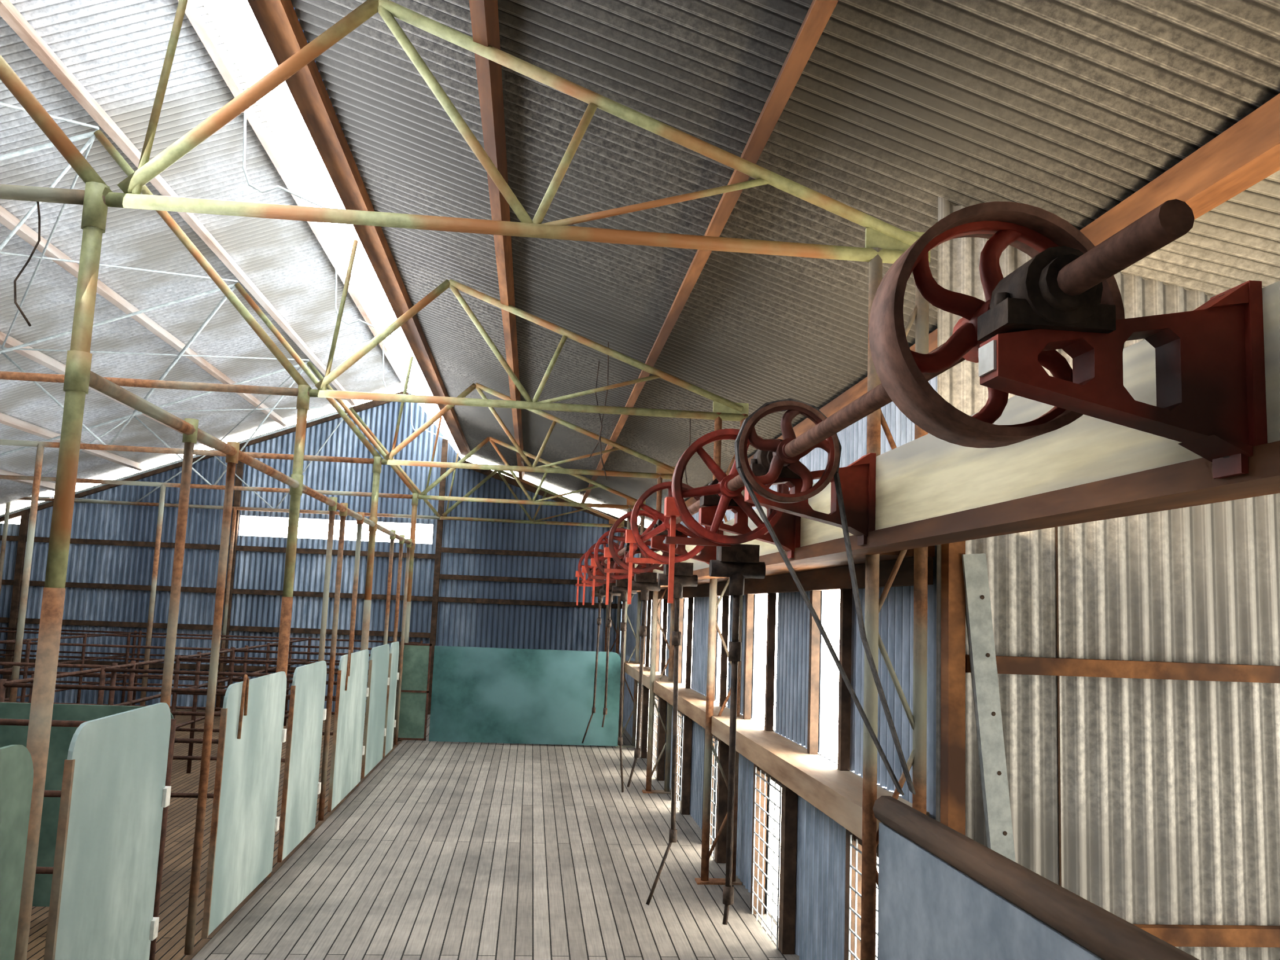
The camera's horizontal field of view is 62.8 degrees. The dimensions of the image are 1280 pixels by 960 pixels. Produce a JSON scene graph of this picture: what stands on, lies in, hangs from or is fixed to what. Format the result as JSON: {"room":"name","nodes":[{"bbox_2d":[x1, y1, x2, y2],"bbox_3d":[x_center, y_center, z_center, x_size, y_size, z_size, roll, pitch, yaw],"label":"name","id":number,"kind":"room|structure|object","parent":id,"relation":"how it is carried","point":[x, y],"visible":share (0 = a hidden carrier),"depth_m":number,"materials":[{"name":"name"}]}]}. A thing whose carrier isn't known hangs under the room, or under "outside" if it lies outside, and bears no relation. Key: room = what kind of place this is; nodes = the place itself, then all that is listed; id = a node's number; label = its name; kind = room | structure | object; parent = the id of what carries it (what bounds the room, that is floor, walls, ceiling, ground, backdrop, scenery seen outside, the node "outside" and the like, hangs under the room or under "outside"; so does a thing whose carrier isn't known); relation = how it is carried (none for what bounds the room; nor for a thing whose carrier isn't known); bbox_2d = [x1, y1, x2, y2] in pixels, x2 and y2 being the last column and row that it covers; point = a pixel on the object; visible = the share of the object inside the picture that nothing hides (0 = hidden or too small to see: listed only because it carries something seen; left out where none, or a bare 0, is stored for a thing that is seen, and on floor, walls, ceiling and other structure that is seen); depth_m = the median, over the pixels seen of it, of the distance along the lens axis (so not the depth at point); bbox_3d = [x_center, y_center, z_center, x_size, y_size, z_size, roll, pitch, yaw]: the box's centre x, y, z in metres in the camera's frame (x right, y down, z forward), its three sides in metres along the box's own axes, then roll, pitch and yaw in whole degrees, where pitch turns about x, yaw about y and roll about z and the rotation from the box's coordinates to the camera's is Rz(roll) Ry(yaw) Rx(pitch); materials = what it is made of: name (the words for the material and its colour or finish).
{"room":"shearing shed","nodes":[
{"label":"shearing shed","id":0,"kind":"room"},
{"bbox_2d":[26,708,402,959],"bbox_3d":[-5.861,2.091,5.575,7.630,0.060,17.700,3,-7,-6],"label":"floor slats of the pens","id":1,"kind":"structure","parent":0,"point":[170,944],"depth_m":6.46},
{"bbox_2d":[0,627,423,959],"bbox_3d":[-5.982,1.770,7.575,7.371,1.060,12.636,3,-7,-6],"label":"rails","id":2,"kind":"object","parent":1,"relation":"on","point":[193,690],"visible":0.42,"depth_m":8.90,"materials":[{"name":"brown metal"}]},
{"bbox_2d":[0,702,173,906],"bbox_3d":[-2.890,1.586,5.131,1.100,0.960,0.014,3,-7,-6],"label":"partition panel","id":3,"kind":"object","parent":2,"relation":"attached to","point":[61,738],"visible":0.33,"depth_m":5.15,"materials":[{"name":"green paint"}]},
{"bbox_2d":[14,370,413,959],"bbox_3d":[-2.199,1.286,7.456,0.062,2.224,9.002,3,-7,-6],"label":"frame","id":4,"kind":"structure","parent":1,"relation":"on","point":[52,603],"depth_m":4.56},
{"bbox_2d":[0,744,33,959],"bbox_3d":[-1.653,1.195,2.339,0.014,1.080,1.040,3,-7,-6],"label":"door","id":5,"kind":"structure","parent":4,"relation":"in","point":[16,763],"depth_m":2.81,"materials":[{"name":"green paint"}]},
{"bbox_2d":[43,702,171,959],"bbox_3d":[-1.775,1.334,3.532,0.040,1.090,0.904,3,-7,-6],"label":"door","id":6,"kind":"structure","parent":4,"relation":"in","point":[114,794],"depth_m":3.48,"materials":[{"name":"green paint"}]},
{"bbox_2d":[201,671,287,938],"bbox_3d":[-1.947,1.525,5.269,0.044,1.128,1.214,3,-7,-6],"label":"door","id":7,"kind":"structure","parent":4,"relation":"in","point":[245,821],"depth_m":5.11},
{"bbox_2d":[277,660,326,862],"bbox_3d":[-2.082,1.695,6.520,0.040,1.090,0.994,3,-7,-6],"label":"door","id":8,"kind":"structure","parent":4,"relation":"in","point":[301,787],"depth_m":6.41,"materials":[{"name":"green paint"}]},
{"bbox_2d":[327,649,369,811],"bbox_3d":[-2.244,1.874,8.163,0.043,1.128,1.354,3,-7,-6],"label":"door","id":9,"kind":"structure","parent":4,"relation":"in","point":[348,750],"depth_m":8.01,"materials":[{"name":"green paint"}]},
{"bbox_2d":[361,644,389,778],"bbox_3d":[-2.391,2.058,9.533,0.040,1.090,1.174,3,-7,-6],"label":"door","id":10,"kind":"structure","parent":4,"relation":"in","point":[375,731],"depth_m":9.41,"materials":[{"name":"green paint"}]},
{"bbox_2d":[382,641,399,756],"bbox_3d":[-2.493,2.178,10.520,0.040,1.090,0.654,3,-7,-6],"label":"door","id":11,"kind":"structure","parent":4,"relation":"in","point":[390,722],"depth_m":10.45,"materials":[{"name":"green paint"}]},
{"bbox_2d":[393,642,431,740],"bbox_3d":[-2.540,2.355,11.676,0.370,1.060,0.024,3,-7,-6],"label":"gate","id":12,"kind":"object","parent":4,"relation":"attached to","point":[415,679],"depth_m":11.67,"materials":[{"name":"green metal"}]},
{"bbox_2d":[0,184,439,711],"bbox_3d":[-5.943,1.015,8.557,7.330,2.804,11.866,3,-7,-6],"label":"frame","id":13,"kind":"structure","parent":0,"point":[14,192],"depth_m":8.91,"materials":[{"name":"brown metal"}]},
{"bbox_2d":[0,0,409,491],"bbox_3d":[-5.732,-1.347,6.003,6.499,2.580,17.700,3,-7,-6],"label":"roof purlins on the pens side","id":14,"kind":"object","parent":13,"relation":"on","point":[9,13],"visible":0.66,"depth_m":8.11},
{"bbox_2d":[0,0,410,508],"bbox_3d":[-6.335,-1.189,6.125,7.666,2.973,18.100,3,-7,-6],"label":"roof slope","id":15,"kind":"object","parent":14,"relation":"on","point":[116,50],"visible":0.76,"depth_m":8.60,"materials":[{"name":"grey metal"}]},
{"bbox_2d":[44,181,418,601],"bbox_3d":[-2.158,0.236,7.586,0.072,1.240,9.012,3,-7,-6],"label":"posts","id":16,"kind":"object","parent":13,"relation":"attached to","point":[94,213],"depth_m":3.18,"materials":[{"name":"metal"}]},
{"bbox_2d":[182,418,412,547],"bbox_3d":[-2.195,0.254,7.960,0.056,0.095,7.626,3,-7,-6],"label":"clamps","id":17,"kind":"object","parent":13,"relation":"attached to","point":[192,438],"depth_m":4.80,"materials":[{"name":"brown metal"}]},
{"bbox_2d":[247,0,1279,507],"bbox_3d":[-0.261,-0.877,6.508,2.919,1.048,17.700,3,-7,-6],"label":"roof beams","id":18,"kind":"structure","parent":13,"relation":"on","point":[1246,153],"depth_m":3.94,"materials":[{"name":"brown wood"}]},
{"bbox_2d":[200,0,453,439],"bbox_3d":[-2.087,-1.965,6.654,0.810,0.960,18.100,3,-7,-6],"label":"skylight","id":19,"kind":"object","parent":18,"relation":"on","point":[235,21],"depth_m":6.44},
{"bbox_2d":[290,0,1279,522],"bbox_3d":[-0.181,-0.889,6.720,2.825,0.919,18.100,3,-7,-6],"label":"roof slope","id":20,"kind":"object","parent":18,"relation":"on","point":[1067,109],"visible":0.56,"depth_m":3.80,"materials":[{"name":"grey metal"}]},
{"bbox_2d":[0,88,450,517],"bbox_3d":[-5.680,-0.910,8.816,7.118,2.556,11.838,3,-7,-6],"label":"roof truss","id":21,"kind":"object","parent":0,"point":[89,143],"depth_m":9.09,"materials":[{"name":"metal"}]},
{"bbox_2d":[0,390,646,714],"bbox_3d":[-5.114,0.887,14.714,10.780,4.583,0.065,3,-7,-6],"label":"wall frame","id":22,"kind":"structure","parent":0,"point":[13,620],"depth_m":14.67,"materials":[{"name":"brown wood"}]},
{"bbox_2d":[646,700,878,959],"bbox_3d":[0.425,2.342,9.152,0.001,0.950,11.850,3,-7,-6],"label":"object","id":23,"kind":"object","parent":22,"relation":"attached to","point":[777,801],"visible":0.02,"depth_m":5.87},
{"bbox_2d":[649,589,901,795],"bbox_3d":[0.462,1.410,9.268,0.001,0.930,11.850,3,-7,-6],"label":"window","id":24,"kind":"structure","parent":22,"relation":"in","point":[829,724],"depth_m":5.11,"materials":[{"name":"white glass"}]},
{"bbox_2d":[0,390,654,712],"bbox_3d":[-5.069,0.943,14.755,10.850,4.687,0.018,3,-7,-6],"label":"corrugated wall","id":25,"kind":"structure","parent":0,"point":[459,624],"depth_m":14.82,"materials":[{"name":"blue metal"}]},
{"bbox_2d":[0,0,930,527],"bbox_3d":[-1.590,-0.874,9.232,3.998,1.540,11.858,3,-7,-6],"label":"roof truss","id":26,"kind":"object","parent":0,"point":[894,241],"depth_m":3.44,"materials":[{"name":"green metal"}]},
{"bbox_2d":[13,201,690,484],"bbox_3d":[-0.783,-0.600,4.812,2.540,0.922,3.026,3,-7,-6],"label":"wires","id":27,"kind":"object","parent":26,"relation":"hanging from","point":[15,295],"depth_m":3.23,"materials":[{"name":"black rubber"}]},
{"bbox_2d":[190,714,799,959],"bbox_3d":[-0.715,2.323,6.075,2.720,0.060,17.700,3,-7,-6],"label":"floor","id":28,"kind":"structure","parent":0,"point":[446,850],"depth_m":6.02,"materials":[{"name":"grey wood"}]},
{"bbox_2d":[428,645,620,746],"bbox_3d":[-1.281,2.438,11.825,2.110,1.050,0.020,3,-7,-6],"label":"wall panel","id":29,"kind":"object","parent":28,"relation":"on","point":[486,695],"visible":0.88,"depth_m":11.81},
{"bbox_2d":[604,247,929,959],"bbox_3d":[0.211,1.315,9.152,0.260,2.770,11.910,3,-7,-6],"label":"lattice column","id":30,"kind":"structure","parent":28,"relation":"on","point":[918,757],"depth_m":3.39,"materials":[{"name":"brown metal"}]},
{"bbox_2d":[618,375,1068,959],"bbox_3d":[0.570,1.368,9.259,0.468,2.720,11.900,3,-7,-6],"label":"wall","id":31,"kind":"structure","parent":0,"point":[820,883],"depth_m":4.83,"materials":[{"name":"metal"}]},
{"bbox_2d":[635,682,878,959],"bbox_3d":[0.387,2.150,7.617,0.006,0.750,8.326,3,-7,-6],"label":"window grille","id":32,"kind":"object","parent":31,"relation":"attached to","point":[851,866],"visible":0.55,"depth_m":5.26,"materials":[{"name":"metal"}]},
{"bbox_2d":[623,660,929,840],"bbox_3d":[0.346,1.653,7.895,0.202,0.100,9.280,3,-7,-6],"label":"shelf","id":33,"kind":"object","parent":31,"relation":"attached to","point":[838,794],"visible":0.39,"depth_m":4.55,"materials":[{"name":"brown wood"}]},
{"bbox_2d":[637,349,1061,959],"bbox_3d":[0.653,1.164,7.918,0.476,2.800,9.214,3,-7,-6],"label":"wall frame","id":34,"kind":"object","parent":31,"relation":"attached to","point":[816,581],"visible":0.47,"depth_m":4.94,"materials":[{"name":"brown wood"}]},
{"bbox_2d":[636,440,1279,592],"bbox_3d":[0.693,0.608,6.503,0.787,0.045,12.050,3,-7,-6],"label":"beam","id":35,"kind":"structure","parent":31,"relation":"attached to","point":[1189,483],"depth_m":1.96,"materials":[{"name":"brown wood"}]},
{"bbox_2d":[575,199,1267,924],"bbox_3d":[0.057,1.224,6.410,0.657,2.149,10.859,3,-7,-7],"label":"machinery","id":36,"kind":"object","parent":35,"relation":"attached to","point":[1211,394],"visible":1,"depth_m":1.57,"materials":[{"name":"red metal"}]},
{"bbox_2d":[961,553,1015,862],"bbox_3d":[1.114,1.094,3.249,0.245,1.728,0.027,3,-7,-6],"label":"metal strip","id":37,"kind":"object","parent":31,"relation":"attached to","point":[998,823],"visible":0.8,"depth_m":3.28,"materials":[{"name":"metal"}]},
{"bbox_2d":[940,541,1279,947],"bbox_3d":[2.583,1.152,3.423,3.290,1.860,0.063,3,-7,-6],"label":"frame","id":38,"kind":"object","parent":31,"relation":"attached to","point":[955,663],"depth_m":3.32,"materials":[{"name":"brown wood"}]},
{"bbox_2d":[634,280,1279,578],"bbox_3d":[0.364,0.460,6.487,0.075,0.220,12.050,3,-7,-6],"label":"beam","id":39,"kind":"structure","parent":0,"point":[927,476],"depth_m":2.11,"materials":[{"name":"beige wood"}]},
{"bbox_2d":[877,822,1103,959],"bbox_3d":[0.882,1.342,1.721,0.030,0.932,2.940,3,-7,-6],"label":"wall","id":40,"kind":"structure","parent":0,"point":[929,909],"depth_m":2.70,"materials":[{"name":"blue paint"}]},
{"bbox_2d":[872,795,1199,959],"bbox_3d":[0.903,0.836,1.774,0.084,0.080,2.920,3,-7,-6],"label":"shelf rail","id":41,"kind":"object","parent":40,"relation":"on","point":[1105,934],"visible":1,"depth_m":2.22,"materials":[{"name":"brown wood"}]},
{"bbox_2d":[935,196,1279,959],"bbox_3d":[2.594,0.645,3.530,3.300,3.094,0.018,3,-7,-6],"label":"wall","id":42,"kind":"structure","parent":0,"point":[1170,789],"depth_m":3.42,"materials":[{"name":"grey metal"}]},
{"bbox_2d":[1120,170,1279,295],"bbox_3d":[3.325,-0.742,0.861,3.103,0.546,5.850,3,-7,-6],"label":"roof","id":43,"kind":"structure","parent":0,"point":[1236,242],"depth_m":3.26,"materials":[{"name":"grey metal"}]},
{"label":"outside","id":44,"kind":"structure","parent":0,"visible":0},
{"bbox_2d":[0,383,651,543],"bbox_3d":[-4.973,-0.393,14.987,10.950,3.200,0.001,3,-7,-6],"label":"window","id":45,"kind":"structure","parent":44,"point":[256,526],"depth_m":14.94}
]}

